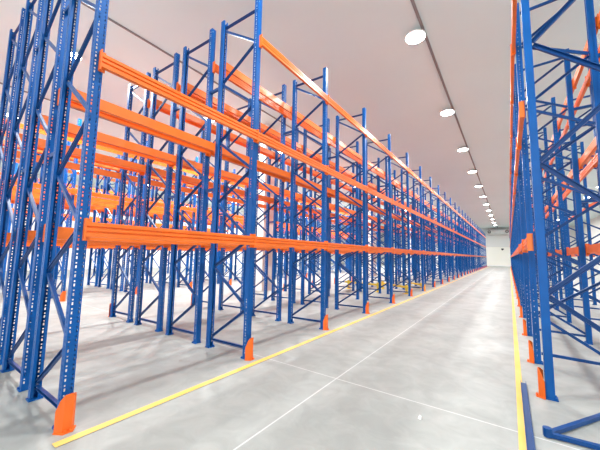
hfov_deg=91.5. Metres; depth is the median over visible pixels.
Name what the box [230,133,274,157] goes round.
beam
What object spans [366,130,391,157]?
beam
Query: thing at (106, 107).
beam
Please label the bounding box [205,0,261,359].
frame
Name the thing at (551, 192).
frame
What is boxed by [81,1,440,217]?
trim
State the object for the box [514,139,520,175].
beam
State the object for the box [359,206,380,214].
beam
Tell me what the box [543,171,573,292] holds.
frame
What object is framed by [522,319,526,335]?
guard
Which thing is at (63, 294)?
guard
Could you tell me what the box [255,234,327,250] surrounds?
beam
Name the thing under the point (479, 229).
frame
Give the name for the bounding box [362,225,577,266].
wall
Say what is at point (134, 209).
beam
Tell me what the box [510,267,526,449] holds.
floor line
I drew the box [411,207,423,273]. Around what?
frame
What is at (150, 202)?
beam
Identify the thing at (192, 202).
frame
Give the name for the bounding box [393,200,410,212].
beam
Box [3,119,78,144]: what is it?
beam
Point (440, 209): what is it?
frame
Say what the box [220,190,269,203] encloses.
beam
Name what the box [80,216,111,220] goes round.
beam
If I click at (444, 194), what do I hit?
frame
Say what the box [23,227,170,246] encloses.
beam
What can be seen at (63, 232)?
beam
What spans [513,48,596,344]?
frame
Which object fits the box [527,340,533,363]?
guard
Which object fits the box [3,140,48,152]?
beam
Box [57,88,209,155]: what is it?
beam
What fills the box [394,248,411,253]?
beam
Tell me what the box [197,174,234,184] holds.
beam
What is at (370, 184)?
beam
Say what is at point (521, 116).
beam
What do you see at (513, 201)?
beam
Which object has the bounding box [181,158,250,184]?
beam
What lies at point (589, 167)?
beam
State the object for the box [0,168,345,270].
wall
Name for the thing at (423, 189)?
frame
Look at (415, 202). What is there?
frame
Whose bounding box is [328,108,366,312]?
frame
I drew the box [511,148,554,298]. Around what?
frame
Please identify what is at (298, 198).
beam
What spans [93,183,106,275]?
frame
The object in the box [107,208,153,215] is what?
beam
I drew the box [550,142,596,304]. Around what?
frame
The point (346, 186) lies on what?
beam
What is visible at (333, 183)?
beam
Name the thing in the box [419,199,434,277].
frame
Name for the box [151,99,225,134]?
beam
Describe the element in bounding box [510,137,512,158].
beam
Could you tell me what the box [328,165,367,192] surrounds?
beam
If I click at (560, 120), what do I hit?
beam
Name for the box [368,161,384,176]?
beam
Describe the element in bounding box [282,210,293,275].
frame
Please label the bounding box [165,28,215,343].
frame
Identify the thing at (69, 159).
beam
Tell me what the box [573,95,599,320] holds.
frame
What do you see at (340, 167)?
beam
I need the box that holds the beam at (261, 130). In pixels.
[252,124,298,151]
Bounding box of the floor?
[0,263,599,449]
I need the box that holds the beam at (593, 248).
[585,243,599,254]
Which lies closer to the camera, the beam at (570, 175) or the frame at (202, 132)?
the beam at (570, 175)
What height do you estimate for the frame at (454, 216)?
6.016 m
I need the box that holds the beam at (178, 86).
[176,82,250,127]
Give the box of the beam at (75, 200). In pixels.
[56,197,116,208]
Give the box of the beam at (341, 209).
[334,207,355,213]
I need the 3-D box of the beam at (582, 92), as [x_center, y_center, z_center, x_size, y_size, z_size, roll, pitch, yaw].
[6.519,-2.826,6.879,0.061,0.214,2.282,-3,-7,35]
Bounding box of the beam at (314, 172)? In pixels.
[312,170,334,182]
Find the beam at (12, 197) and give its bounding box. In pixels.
[11,196,39,202]
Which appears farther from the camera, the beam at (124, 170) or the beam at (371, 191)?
the beam at (124, 170)
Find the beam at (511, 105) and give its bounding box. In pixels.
[510,103,513,136]
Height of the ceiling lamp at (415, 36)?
0.168 m
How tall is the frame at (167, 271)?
6.016 m
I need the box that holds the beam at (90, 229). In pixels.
[82,218,254,247]
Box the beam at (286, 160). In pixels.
[277,155,309,172]
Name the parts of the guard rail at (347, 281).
rail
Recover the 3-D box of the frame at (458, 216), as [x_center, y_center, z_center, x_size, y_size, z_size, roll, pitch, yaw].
[17.403,2.035,30.969,0.982,6.016,0.125,-3,-7,35]
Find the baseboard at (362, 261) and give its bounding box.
[362,261,577,268]
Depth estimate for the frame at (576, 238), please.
12.79 m
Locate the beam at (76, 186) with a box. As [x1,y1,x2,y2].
[75,185,113,193]
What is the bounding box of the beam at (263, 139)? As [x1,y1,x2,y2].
[257,132,327,174]
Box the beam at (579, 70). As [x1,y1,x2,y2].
[572,17,598,88]
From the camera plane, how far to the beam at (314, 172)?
13.04 m
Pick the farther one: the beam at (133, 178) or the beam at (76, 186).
the beam at (76, 186)
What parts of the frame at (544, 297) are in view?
plate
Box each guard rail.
[345,280,381,291]
[381,281,407,293]
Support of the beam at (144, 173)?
attached to the frame at (131, 93)
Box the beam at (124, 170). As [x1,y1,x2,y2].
[124,170,165,180]
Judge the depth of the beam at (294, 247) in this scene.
7.79 m
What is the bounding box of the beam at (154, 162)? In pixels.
[149,161,196,175]
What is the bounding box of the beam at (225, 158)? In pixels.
[208,151,284,181]
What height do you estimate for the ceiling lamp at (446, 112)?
0.168 m
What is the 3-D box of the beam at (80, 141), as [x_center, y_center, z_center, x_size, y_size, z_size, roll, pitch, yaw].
[-6.725,-2.679,10.667,0.061,0.214,2.282,-3,-7,35]
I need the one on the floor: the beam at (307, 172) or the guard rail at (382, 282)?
the guard rail at (382, 282)
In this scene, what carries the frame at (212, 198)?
on the floor
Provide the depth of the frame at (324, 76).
6.87 m
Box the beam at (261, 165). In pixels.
[220,147,290,180]
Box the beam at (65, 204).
[64,203,104,209]
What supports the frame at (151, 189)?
on the floor
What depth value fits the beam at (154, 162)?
12.53 m
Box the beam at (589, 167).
[573,160,595,187]
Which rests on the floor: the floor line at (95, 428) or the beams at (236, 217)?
the floor line at (95, 428)
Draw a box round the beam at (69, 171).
[66,169,96,177]
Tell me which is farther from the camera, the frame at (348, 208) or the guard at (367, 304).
the frame at (348, 208)
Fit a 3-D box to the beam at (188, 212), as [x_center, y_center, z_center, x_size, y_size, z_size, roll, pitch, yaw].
[-4.955,-0.527,14.800,0.061,0.214,2.282,-3,-7,35]
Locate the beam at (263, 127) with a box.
[259,123,302,151]
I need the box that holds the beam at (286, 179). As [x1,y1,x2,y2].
[285,178,329,196]
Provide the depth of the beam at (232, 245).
6.17 m
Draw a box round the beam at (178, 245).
[178,245,248,248]
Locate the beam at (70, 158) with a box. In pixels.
[61,156,119,170]
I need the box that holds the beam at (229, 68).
[224,62,291,115]
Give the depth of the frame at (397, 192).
19.34 m
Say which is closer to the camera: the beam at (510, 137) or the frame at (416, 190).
the beam at (510, 137)
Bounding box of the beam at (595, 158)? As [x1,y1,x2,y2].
[592,154,597,166]
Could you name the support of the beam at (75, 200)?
attached to the frame
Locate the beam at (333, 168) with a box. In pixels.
[331,166,354,179]
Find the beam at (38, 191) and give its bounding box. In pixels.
[2,184,57,194]
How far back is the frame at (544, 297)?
3.53 m
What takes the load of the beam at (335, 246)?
attached to the frame at (324, 76)
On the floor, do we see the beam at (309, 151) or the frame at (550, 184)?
the frame at (550, 184)
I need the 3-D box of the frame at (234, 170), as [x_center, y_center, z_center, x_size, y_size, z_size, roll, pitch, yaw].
[-3.986,0.079,15.449,1.248,6.016,0.125,-3,-7,35]
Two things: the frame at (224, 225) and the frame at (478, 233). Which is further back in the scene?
the frame at (478, 233)
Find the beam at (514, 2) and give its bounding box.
[511,0,516,54]
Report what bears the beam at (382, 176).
attached to the frame at (378, 159)
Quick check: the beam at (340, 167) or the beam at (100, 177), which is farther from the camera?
the beam at (100, 177)
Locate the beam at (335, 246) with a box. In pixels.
[328,243,367,251]
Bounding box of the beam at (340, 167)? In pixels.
[339,166,355,177]
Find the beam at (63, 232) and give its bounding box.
[51,223,210,246]
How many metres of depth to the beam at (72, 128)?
5.27 m
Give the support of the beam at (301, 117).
attached to the frame at (324, 76)
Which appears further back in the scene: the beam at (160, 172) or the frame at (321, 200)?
the frame at (321, 200)
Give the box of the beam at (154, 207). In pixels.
[134,203,180,211]
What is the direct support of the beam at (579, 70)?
attached to the frame at (594, 56)
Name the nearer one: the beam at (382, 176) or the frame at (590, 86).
the frame at (590, 86)
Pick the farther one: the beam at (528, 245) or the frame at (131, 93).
the frame at (131, 93)
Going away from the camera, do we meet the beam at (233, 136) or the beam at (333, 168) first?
the beam at (233, 136)
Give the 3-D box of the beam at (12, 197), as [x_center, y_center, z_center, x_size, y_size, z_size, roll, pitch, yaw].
[-10.961,-1.051,10.690,0.061,0.214,2.282,-3,-7,35]
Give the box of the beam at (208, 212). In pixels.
[195,209,233,217]
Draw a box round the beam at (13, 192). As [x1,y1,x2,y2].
[1,191,44,198]
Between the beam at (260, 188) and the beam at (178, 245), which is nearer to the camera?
the beam at (178, 245)
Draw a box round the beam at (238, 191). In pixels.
[228,187,273,202]
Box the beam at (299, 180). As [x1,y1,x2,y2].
[296,175,334,196]
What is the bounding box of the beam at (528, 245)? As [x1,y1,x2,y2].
[522,233,533,252]
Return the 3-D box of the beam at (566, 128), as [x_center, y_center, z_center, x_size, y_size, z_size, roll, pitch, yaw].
[7.844,-2.615,8.730,0.061,0.214,2.282,-3,-7,35]
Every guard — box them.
[52,392,76,435]
[60,291,65,301]
[245,337,253,360]
[323,314,328,329]
[365,302,369,313]
[519,305,522,317]
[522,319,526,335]
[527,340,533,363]
[536,367,545,399]
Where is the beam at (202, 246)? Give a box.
[42,224,204,247]
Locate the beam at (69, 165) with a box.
[2,147,121,179]
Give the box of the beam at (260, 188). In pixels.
[257,187,297,200]
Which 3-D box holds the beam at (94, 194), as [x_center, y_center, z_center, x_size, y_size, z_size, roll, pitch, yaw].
[-6.755,-0.995,10.497,0.061,0.214,2.282,-3,-7,35]
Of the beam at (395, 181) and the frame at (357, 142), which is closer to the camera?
the frame at (357, 142)
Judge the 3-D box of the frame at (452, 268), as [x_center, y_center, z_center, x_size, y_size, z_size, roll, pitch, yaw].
[10.782,0.979,21.714,0.982,6.016,0.125,-3,-7,35]
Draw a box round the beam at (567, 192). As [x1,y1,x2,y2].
[562,186,571,199]
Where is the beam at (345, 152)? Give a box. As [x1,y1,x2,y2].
[329,141,359,163]
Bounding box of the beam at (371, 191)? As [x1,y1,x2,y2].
[368,187,392,204]
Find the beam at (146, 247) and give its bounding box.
[146,247,189,249]
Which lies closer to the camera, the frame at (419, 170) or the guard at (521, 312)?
the guard at (521, 312)
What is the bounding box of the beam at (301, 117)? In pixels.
[295,111,335,143]
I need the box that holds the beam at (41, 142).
[15,133,146,172]
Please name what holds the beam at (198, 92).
attached to the frame at (198, 302)
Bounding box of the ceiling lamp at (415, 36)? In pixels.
[405,29,425,43]
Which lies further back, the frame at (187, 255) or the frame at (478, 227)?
the frame at (478, 227)
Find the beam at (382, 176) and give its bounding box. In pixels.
[380,174,396,186]
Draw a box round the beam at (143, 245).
[143,245,220,249]
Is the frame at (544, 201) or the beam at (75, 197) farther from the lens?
the frame at (544, 201)
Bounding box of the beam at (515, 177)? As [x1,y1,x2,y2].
[513,175,517,193]
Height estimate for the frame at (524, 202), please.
6.016 m
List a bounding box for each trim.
[0,82,419,227]
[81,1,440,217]
[410,0,497,227]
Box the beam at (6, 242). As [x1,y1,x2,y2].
[6,242,115,245]
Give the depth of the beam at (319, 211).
13.12 m
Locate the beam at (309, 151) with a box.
[307,148,334,166]
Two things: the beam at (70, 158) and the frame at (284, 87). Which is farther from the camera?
the beam at (70, 158)
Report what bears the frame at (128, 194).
on the floor
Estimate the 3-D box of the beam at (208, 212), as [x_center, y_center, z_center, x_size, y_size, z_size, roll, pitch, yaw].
[-4.107,-0.573,14.198,0.061,0.214,2.282,-3,-7,35]
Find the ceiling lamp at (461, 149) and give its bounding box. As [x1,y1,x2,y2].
[458,147,467,151]
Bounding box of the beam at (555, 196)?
[551,190,562,202]
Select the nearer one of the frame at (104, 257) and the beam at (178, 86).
the beam at (178, 86)
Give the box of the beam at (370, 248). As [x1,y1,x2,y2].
[368,246,393,252]
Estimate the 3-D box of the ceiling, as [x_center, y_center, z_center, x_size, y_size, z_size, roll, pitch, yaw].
[9.879,-2.735,31.575,40.640,0.160,78.080,-3,-7,35]
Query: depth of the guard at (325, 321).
6.27 m
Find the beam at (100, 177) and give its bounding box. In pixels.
[99,176,136,185]
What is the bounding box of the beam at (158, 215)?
[156,214,190,220]
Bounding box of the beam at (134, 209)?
[121,206,166,214]
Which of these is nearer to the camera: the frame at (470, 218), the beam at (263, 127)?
the beam at (263, 127)
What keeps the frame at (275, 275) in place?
on the floor
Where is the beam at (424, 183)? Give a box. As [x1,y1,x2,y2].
[423,181,432,192]
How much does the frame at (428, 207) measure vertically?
6.016 m
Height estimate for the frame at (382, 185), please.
6.016 m
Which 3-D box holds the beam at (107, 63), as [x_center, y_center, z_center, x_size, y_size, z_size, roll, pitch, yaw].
[-1.365,-1.569,3.883,0.061,0.214,2.282,-3,-7,35]
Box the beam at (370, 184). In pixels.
[361,178,376,189]
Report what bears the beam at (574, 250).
attached to the frame at (568, 80)
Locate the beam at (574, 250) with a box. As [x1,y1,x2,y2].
[566,247,585,255]
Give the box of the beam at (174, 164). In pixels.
[172,163,248,187]
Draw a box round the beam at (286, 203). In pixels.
[273,199,308,211]
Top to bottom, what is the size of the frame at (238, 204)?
6.016 m
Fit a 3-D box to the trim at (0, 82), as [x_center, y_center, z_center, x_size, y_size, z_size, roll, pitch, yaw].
[6.096,-2.432,34.247,0.042,0.038,78.080,-3,-7,35]
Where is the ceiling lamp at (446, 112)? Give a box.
[440,109,453,115]
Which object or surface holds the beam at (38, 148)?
attached to the frame at (12, 42)
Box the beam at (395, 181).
[391,177,400,186]
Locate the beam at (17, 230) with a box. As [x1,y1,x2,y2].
[16,230,166,246]
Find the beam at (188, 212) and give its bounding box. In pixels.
[184,210,219,217]
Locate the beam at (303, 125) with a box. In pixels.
[286,112,330,144]
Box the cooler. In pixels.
[486,230,508,234]
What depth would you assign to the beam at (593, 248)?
5.29 m
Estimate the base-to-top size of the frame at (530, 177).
6.016 m
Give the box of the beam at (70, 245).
[69,245,139,248]
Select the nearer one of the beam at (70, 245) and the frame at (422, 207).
the beam at (70, 245)
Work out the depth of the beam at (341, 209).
12.60 m
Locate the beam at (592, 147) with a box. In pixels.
[578,137,596,168]
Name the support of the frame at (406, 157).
on the floor
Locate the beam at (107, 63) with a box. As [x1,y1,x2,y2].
[98,49,258,142]
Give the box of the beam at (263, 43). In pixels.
[259,34,328,103]
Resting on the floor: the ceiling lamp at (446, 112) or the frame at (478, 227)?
the frame at (478, 227)
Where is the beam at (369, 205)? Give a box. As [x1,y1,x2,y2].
[368,203,385,212]
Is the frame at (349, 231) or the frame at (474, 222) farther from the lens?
the frame at (474, 222)
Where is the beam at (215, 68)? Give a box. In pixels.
[212,61,286,117]
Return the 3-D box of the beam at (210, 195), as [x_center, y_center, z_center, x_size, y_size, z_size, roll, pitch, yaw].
[-2.615,-0.936,10.350,0.061,0.214,2.282,-3,-7,35]
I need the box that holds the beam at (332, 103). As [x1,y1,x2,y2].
[327,97,366,136]
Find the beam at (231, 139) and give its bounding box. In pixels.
[223,135,271,158]
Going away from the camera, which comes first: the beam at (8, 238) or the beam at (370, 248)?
the beam at (8, 238)
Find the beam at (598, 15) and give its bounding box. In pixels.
[596,11,599,28]
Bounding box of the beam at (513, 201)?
[512,194,515,205]
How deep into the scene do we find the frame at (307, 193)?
20.71 m
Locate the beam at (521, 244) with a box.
[519,241,522,253]
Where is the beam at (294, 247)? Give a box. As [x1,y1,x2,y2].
[294,247,334,251]
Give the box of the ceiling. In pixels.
[0,0,599,231]
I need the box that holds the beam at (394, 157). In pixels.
[391,154,409,172]
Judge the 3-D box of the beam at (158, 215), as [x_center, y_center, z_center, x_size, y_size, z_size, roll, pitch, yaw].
[-6.989,-0.417,16.242,0.061,0.214,2.282,-3,-7,35]
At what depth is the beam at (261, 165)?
6.39 m
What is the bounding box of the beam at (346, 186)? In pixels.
[339,182,351,189]
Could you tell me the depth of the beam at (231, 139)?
9.74 m
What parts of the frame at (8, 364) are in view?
plate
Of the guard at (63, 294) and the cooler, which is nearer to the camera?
the guard at (63, 294)
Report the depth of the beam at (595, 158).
5.67 m
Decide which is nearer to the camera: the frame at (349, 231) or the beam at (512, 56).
the beam at (512, 56)
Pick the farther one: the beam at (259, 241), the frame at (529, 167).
the frame at (529, 167)
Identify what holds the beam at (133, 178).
attached to the frame at (131, 93)
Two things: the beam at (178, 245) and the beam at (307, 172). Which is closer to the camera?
the beam at (178, 245)
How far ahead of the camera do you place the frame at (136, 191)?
20.91 m
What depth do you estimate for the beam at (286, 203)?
11.26 m
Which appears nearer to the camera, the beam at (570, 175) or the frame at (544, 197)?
the beam at (570, 175)
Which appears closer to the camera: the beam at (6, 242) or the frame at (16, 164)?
the beam at (6, 242)
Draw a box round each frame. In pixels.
[0,0,43,364]
[0,0,69,391]
[0,7,24,212]
[1,163,17,282]
[23,154,42,290]
[25,0,108,429]
[51,119,81,298]
[55,173,71,279]
[87,167,107,285]
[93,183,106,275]
[98,155,120,288]
[102,183,114,276]
[109,72,150,322]
[110,155,132,290]
[124,141,148,291]
[130,191,136,273]
[134,52,179,331]
[137,178,154,282]
[141,189,151,275]
[149,167,166,284]
[164,170,180,286]
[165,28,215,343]
[166,198,172,272]
[176,186,191,279]
[177,157,197,286]
[188,202,196,271]
[191,119,218,305]
[203,180,213,281]
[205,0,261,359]
[208,198,220,275]
[217,98,251,311]
[217,169,235,283]
[219,204,229,271]
[224,201,234,278]
[234,186,243,279]
[246,147,270,298]
[247,84,286,320]
[268,127,298,303]
[274,197,287,278]
[276,211,285,273]
[282,67,327,329]
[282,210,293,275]
[284,157,305,292]
[287,214,297,273]
[296,193,307,275]
[297,118,329,307]
[299,203,308,274]
[306,148,330,295]
[312,200,321,275]
[313,169,331,288]
[316,219,320,271]
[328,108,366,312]
[330,141,358,299]
[330,162,354,290]
[339,181,350,284]
[339,213,348,271]
[340,208,348,272]
[351,174,372,286]
[354,158,380,292]
[358,134,392,302]
[368,205,377,277]
[373,170,397,288]
[373,185,386,282]
[380,152,410,295]
[384,191,399,280]
[388,183,407,283]
[388,203,400,275]
[396,166,423,290]
[396,198,407,276]
[403,187,419,282]
[404,202,417,276]
[409,177,433,286]
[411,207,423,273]
[412,194,427,279]
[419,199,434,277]
[419,210,430,273]
[422,185,441,283]
[427,207,438,274]
[432,192,448,281]
[434,209,445,273]
[437,198,453,279]
[441,216,450,271]
[442,202,457,277]
[447,206,461,275]
[447,216,456,272]
[449,219,459,271]
[452,210,464,274]
[453,221,462,270]
[455,213,467,273]
[457,227,466,267]
[458,216,470,272]
[461,218,472,271]
[463,220,474,271]
[466,222,476,270]
[468,224,477,269]
[470,226,479,269]
[471,227,480,268]
[473,229,481,268]
[475,230,482,266]
[476,231,483,265]
[477,232,484,266]
[478,233,485,265]
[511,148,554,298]
[511,167,545,291]
[511,177,538,290]
[511,202,534,282]
[511,206,532,281]
[512,127,559,309]
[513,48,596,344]
[513,97,575,322]
[516,0,599,364]
[520,0,599,401]
[532,197,550,281]
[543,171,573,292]
[543,184,563,288]
[544,160,581,297]
[544,192,559,283]
[544,201,550,279]
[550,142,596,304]
[558,125,599,309]
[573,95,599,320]
[587,58,599,195]
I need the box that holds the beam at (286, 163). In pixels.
[272,156,302,171]
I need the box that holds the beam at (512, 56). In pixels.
[510,44,514,103]
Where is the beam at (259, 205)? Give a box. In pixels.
[258,203,285,213]
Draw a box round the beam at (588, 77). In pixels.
[585,45,599,85]
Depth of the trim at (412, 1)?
9.64 m
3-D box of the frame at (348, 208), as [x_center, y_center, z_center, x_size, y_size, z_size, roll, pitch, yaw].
[4.068,1.341,26.477,0.982,6.016,0.125,-3,-7,35]
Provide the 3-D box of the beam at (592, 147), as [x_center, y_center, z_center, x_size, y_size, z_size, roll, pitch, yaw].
[5.098,-1.330,5.104,0.061,0.214,1.957,-3,-7,35]
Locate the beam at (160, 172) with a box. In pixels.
[151,168,223,189]
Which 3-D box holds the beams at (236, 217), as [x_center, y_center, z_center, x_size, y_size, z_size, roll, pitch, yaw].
[10.535,1.481,31.726,24.688,3.560,61.726,-3,-7,35]
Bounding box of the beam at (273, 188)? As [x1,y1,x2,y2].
[257,181,301,199]
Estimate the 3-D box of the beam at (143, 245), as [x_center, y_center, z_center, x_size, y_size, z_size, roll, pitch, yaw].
[-2.953,0.512,7.604,0.061,0.214,2.282,-3,-7,35]
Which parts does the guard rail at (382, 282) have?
rail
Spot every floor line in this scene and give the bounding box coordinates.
[52,267,487,447]
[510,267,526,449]
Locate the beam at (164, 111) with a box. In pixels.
[147,99,221,135]
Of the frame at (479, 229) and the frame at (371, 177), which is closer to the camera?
the frame at (371, 177)
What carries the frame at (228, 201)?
on the floor
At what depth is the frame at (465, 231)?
28.88 m
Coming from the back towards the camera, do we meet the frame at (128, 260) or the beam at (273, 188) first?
the frame at (128, 260)
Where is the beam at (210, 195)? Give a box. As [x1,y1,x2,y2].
[208,193,245,203]
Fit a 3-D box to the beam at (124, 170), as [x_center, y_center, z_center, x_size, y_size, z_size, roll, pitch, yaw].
[-7.266,-2.367,13.841,0.061,0.214,2.282,-3,-7,35]
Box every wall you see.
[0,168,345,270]
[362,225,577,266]
[583,215,599,270]
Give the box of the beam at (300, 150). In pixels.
[299,149,331,167]
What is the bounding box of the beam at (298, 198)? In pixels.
[298,198,330,209]
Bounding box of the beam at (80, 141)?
[78,140,147,162]
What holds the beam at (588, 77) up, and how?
attached to the frame at (590, 86)
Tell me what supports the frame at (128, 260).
on the floor
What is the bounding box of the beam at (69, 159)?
[69,159,118,171]
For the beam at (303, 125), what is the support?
attached to the frame at (284, 87)
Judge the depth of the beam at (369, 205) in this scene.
11.80 m
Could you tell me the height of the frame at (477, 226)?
6.016 m
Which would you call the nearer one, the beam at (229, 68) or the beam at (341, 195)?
the beam at (229, 68)
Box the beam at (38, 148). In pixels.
[24,145,142,174]
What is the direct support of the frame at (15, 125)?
on the floor
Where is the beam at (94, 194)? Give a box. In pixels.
[74,188,144,204]
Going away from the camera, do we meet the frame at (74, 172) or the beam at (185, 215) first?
the frame at (74, 172)
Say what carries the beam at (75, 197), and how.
attached to the frame at (74, 172)
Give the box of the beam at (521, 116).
[516,101,524,149]
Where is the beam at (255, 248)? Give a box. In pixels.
[255,248,300,250]
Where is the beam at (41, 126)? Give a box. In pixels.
[29,117,172,166]
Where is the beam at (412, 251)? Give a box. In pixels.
[411,249,424,254]
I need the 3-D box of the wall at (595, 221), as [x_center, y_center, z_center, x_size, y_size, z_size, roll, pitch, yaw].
[26.433,0.227,19.393,0.160,7.600,78.080,-3,-7,35]
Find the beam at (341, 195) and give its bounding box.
[336,191,362,205]
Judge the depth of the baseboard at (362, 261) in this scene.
57.30 m
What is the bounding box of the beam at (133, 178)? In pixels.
[124,175,197,195]
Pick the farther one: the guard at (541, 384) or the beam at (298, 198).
the beam at (298, 198)
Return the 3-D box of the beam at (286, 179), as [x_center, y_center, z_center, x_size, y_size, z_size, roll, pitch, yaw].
[0.266,-1.091,8.306,0.061,0.214,2.282,-3,-7,35]
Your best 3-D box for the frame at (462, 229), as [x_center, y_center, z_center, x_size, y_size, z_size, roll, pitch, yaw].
[14.755,1.613,27.267,0.982,6.016,0.125,-3,-7,35]
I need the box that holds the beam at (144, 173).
[143,172,218,191]
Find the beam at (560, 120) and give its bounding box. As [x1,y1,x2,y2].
[557,88,574,128]
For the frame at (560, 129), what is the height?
6.016 m
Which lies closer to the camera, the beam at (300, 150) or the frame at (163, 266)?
the frame at (163, 266)
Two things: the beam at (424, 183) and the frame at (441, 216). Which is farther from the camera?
the frame at (441, 216)
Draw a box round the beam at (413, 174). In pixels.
[410,170,422,183]
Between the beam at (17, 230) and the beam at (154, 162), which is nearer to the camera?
the beam at (17, 230)
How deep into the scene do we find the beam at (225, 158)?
6.21 m
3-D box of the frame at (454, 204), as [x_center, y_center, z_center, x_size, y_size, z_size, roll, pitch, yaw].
[12.106,1.190,23.565,0.982,6.016,0.125,-3,-7,35]
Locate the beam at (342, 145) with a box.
[339,141,361,160]
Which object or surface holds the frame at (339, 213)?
on the floor
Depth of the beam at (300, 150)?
10.97 m
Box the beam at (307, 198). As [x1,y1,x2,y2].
[306,196,334,208]
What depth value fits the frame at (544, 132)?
9.70 m
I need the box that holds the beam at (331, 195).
[329,194,359,206]
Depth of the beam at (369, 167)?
12.46 m
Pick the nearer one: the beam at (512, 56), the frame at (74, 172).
the beam at (512, 56)
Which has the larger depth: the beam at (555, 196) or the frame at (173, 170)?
the frame at (173, 170)
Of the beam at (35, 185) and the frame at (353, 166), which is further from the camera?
the frame at (353, 166)
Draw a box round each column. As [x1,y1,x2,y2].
[254,124,276,290]
[368,183,376,275]
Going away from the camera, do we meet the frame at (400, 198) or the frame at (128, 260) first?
the frame at (128, 260)
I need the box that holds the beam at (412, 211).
[411,209,423,218]
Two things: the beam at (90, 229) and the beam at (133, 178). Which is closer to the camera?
the beam at (90, 229)
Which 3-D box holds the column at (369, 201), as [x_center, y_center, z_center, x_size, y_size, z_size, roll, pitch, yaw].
[5.693,0.334,23.945,0.896,7.568,0.800,-3,-7,35]
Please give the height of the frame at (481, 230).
6.016 m
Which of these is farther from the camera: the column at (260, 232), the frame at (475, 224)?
the frame at (475, 224)
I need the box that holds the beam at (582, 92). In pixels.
[567,80,588,126]
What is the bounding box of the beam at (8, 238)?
[3,230,139,246]
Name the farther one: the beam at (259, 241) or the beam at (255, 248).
the beam at (255, 248)
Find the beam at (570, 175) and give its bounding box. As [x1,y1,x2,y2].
[561,163,579,189]
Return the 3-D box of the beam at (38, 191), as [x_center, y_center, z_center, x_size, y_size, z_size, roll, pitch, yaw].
[-8.927,-1.161,9.247,0.061,0.214,2.282,-3,-7,35]
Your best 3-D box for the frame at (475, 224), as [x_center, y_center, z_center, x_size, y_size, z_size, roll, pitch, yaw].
[22.700,2.880,38.372,0.982,6.016,0.125,-3,-7,35]
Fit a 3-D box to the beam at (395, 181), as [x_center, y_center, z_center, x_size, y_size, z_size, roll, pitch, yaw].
[4.439,-2.151,13.909,0.061,0.214,2.282,-3,-7,35]
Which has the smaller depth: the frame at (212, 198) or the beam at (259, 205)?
the beam at (259, 205)
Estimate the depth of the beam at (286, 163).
11.62 m
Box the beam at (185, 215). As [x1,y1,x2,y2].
[170,212,201,218]
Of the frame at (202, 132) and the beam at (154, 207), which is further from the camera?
the beam at (154, 207)
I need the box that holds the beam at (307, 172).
[306,171,331,183]
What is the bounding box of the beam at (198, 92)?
[182,79,252,123]
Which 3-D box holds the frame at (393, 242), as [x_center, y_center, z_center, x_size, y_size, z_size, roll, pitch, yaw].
[5.684,0.405,16.960,1.248,6.016,0.125,-3,-7,35]
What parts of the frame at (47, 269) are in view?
plate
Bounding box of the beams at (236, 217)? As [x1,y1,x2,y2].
[0,172,599,257]
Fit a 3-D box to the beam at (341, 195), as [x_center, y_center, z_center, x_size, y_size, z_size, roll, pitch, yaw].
[1.760,-0.889,10.037,0.061,0.214,2.282,-3,-7,35]
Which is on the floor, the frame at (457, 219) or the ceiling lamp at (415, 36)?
the frame at (457, 219)
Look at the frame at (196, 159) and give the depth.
13.45 m
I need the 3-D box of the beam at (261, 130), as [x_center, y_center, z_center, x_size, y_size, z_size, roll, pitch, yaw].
[-0.721,-2.720,9.198,0.061,0.214,2.282,-3,-7,35]
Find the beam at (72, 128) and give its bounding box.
[36,114,177,163]
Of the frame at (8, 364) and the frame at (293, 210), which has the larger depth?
the frame at (293, 210)
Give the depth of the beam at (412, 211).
13.22 m
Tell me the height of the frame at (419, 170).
6.016 m
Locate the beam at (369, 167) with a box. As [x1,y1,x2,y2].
[360,160,380,176]
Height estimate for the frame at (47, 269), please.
6.016 m
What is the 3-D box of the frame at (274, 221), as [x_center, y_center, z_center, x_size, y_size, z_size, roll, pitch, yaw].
[-0.630,-0.385,10.278,1.248,6.016,0.125,-3,-7,35]
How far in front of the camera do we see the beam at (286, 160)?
11.46 m
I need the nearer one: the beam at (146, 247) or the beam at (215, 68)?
the beam at (215, 68)
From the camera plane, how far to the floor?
3.88 m
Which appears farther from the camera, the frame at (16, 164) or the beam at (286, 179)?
the frame at (16, 164)
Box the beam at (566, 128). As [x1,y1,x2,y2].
[559,123,568,148]
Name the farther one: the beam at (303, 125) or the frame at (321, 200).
the frame at (321, 200)
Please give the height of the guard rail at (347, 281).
0.416 m
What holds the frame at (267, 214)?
on the floor
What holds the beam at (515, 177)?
attached to the frame at (555, 130)
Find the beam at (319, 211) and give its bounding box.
[312,209,334,216]
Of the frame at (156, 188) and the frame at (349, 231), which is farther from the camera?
the frame at (349, 231)
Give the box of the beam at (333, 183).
[332,182,351,192]
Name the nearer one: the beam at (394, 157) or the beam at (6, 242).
the beam at (6, 242)
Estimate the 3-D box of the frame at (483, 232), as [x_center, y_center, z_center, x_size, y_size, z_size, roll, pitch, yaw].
[30.646,4.148,49.477,0.982,6.016,0.125,-3,-7,35]
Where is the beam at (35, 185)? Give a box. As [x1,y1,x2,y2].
[0,177,73,194]
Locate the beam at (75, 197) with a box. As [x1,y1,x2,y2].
[63,194,130,205]
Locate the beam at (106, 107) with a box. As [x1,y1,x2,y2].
[66,87,215,153]
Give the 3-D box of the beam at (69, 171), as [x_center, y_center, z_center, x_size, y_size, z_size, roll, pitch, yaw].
[-10.624,-2.469,13.433,0.061,0.214,2.282,-3,-7,35]
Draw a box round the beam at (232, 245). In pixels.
[218,244,288,249]
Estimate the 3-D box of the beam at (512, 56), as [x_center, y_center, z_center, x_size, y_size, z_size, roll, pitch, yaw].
[4.273,-2.967,5.881,0.061,0.214,1.957,-3,-7,35]
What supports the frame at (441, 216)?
on the floor
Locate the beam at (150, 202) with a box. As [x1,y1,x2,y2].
[146,201,195,211]

